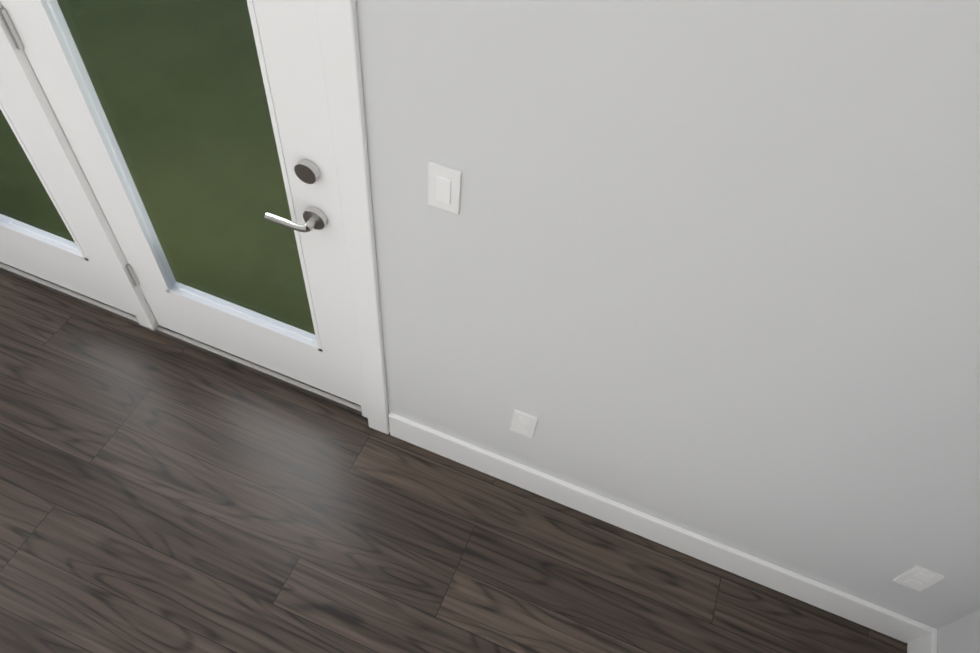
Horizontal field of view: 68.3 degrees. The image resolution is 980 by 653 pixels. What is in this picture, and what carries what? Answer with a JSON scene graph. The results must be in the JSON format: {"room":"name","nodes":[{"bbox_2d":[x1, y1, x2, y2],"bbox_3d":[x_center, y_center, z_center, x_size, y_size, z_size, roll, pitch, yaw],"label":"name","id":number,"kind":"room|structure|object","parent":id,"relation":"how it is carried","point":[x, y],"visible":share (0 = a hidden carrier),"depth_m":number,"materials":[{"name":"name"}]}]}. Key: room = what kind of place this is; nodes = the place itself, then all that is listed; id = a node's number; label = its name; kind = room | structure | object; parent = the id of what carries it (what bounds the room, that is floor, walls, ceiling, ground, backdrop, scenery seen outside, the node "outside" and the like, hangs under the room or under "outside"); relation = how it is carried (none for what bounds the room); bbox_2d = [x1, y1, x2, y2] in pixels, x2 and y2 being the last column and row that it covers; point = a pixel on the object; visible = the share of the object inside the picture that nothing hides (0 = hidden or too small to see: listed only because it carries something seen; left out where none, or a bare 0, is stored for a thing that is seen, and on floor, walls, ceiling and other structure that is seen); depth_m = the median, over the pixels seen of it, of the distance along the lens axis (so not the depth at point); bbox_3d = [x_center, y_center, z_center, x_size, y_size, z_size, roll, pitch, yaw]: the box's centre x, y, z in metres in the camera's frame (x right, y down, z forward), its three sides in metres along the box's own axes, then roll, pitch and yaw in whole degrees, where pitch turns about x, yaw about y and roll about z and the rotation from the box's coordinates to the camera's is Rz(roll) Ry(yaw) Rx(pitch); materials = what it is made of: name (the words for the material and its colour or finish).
{"room":"empty living room","nodes":[
{"label":"empty living room","id":0,"kind":"room"},
{"bbox_2d":[0,271,906,652],"bbox_3d":[-1.996,5.267,-1.274,8.960,0.120,13.000,20,54,10],"label":"floor","id":1,"kind":"structure","parent":0,"point":[158,493],"depth_m":2.24,"materials":[{"name":"brown wood"}]},
{"bbox_2d":[356,0,979,628],"bbox_3d":[0.563,-0.235,1.280,8.810,2.750,0.150,20,54,10],"label":"wall","id":2,"kind":"structure","parent":0,"point":[708,268],"depth_m":1.41,"materials":[{"name":"white paint"}]},
{"bbox_2d":[0,0,367,417],"bbox_3d":[-1.144,-0.719,1.728,1.802,2.364,0.172,20,54,10],"label":"french door","id":3,"kind":"structure","parent":2,"relation":"in","point":[110,259],"depth_m":2.02,"materials":[{"name":"white"}]},
{"bbox_2d":[315,0,389,433],"bbox_3d":[-1.164,-0.698,1.662,1.960,2.445,0.018,20,54,10],"label":"door frame","id":4,"kind":"structure","parent":2,"relation":"attached to","point":[338,34],"depth_m":1.57,"materials":[{"name":"white wood"}]},
{"bbox_2d":[428,161,460,213],"bbox_3d":[-0.096,-0.285,1.502,0.072,0.116,0.009,20,54,10],"label":"light switch","id":5,"kind":"object","parent":2,"relation":"attached to","point":[444,186],"visible":1,"depth_m":1.50,"materials":[{"name":"white plastic"}]},
{"bbox_2d":[510,409,537,438],"bbox_3d":[0.097,0.284,2.096,0.072,0.116,0.008,20,54,10],"label":"electrical outlet","id":6,"kind":"object","parent":2,"relation":"attached to","point":[523,423],"visible":1,"depth_m":2.09,"materials":[{"name":"white plastic"}]},
{"bbox_2d":[893,565,944,591],"bbox_3d":[1.133,0.668,1.913,0.072,0.116,0.008,20,54,10],"label":"outlet","id":7,"kind":"object","parent":2,"relation":"attached to","point":[918,578],"visible":1,"depth_m":1.91,"materials":[{"name":"white plastic"}]},
{"bbox_2d":[937,610,979,652],"bbox_3d":[0.774,1.459,0.030,0.150,2.750,3.600,20,54,10],"label":"wall","id":8,"kind":"structure","parent":0,"point":[961,635],"depth_m":1.95,"materials":[{"name":"white paint"}]},
{"bbox_2d":[389,412,936,652],"bbox_3d":[-1.987,5.191,-1.376,8.660,0.135,12.700,20,54,10],"label":"baseboard","id":9,"kind":"structure","parent":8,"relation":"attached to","point":[917,636],"depth_m":2.24,"materials":[{"name":"white wood"}]},
{"label":"outside","id":10,"kind":"structure","parent":0,"visible":0},
{"bbox_2d":[0,0,314,334],"bbox_3d":[22.190,-40.080,32.716,130.000,3.554,110.140,20,54,10],"label":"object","id":11,"kind":"structure","parent":10,"point":[176,226],"depth_m":3.38,"materials":[{"name":"glass"}]}
]}

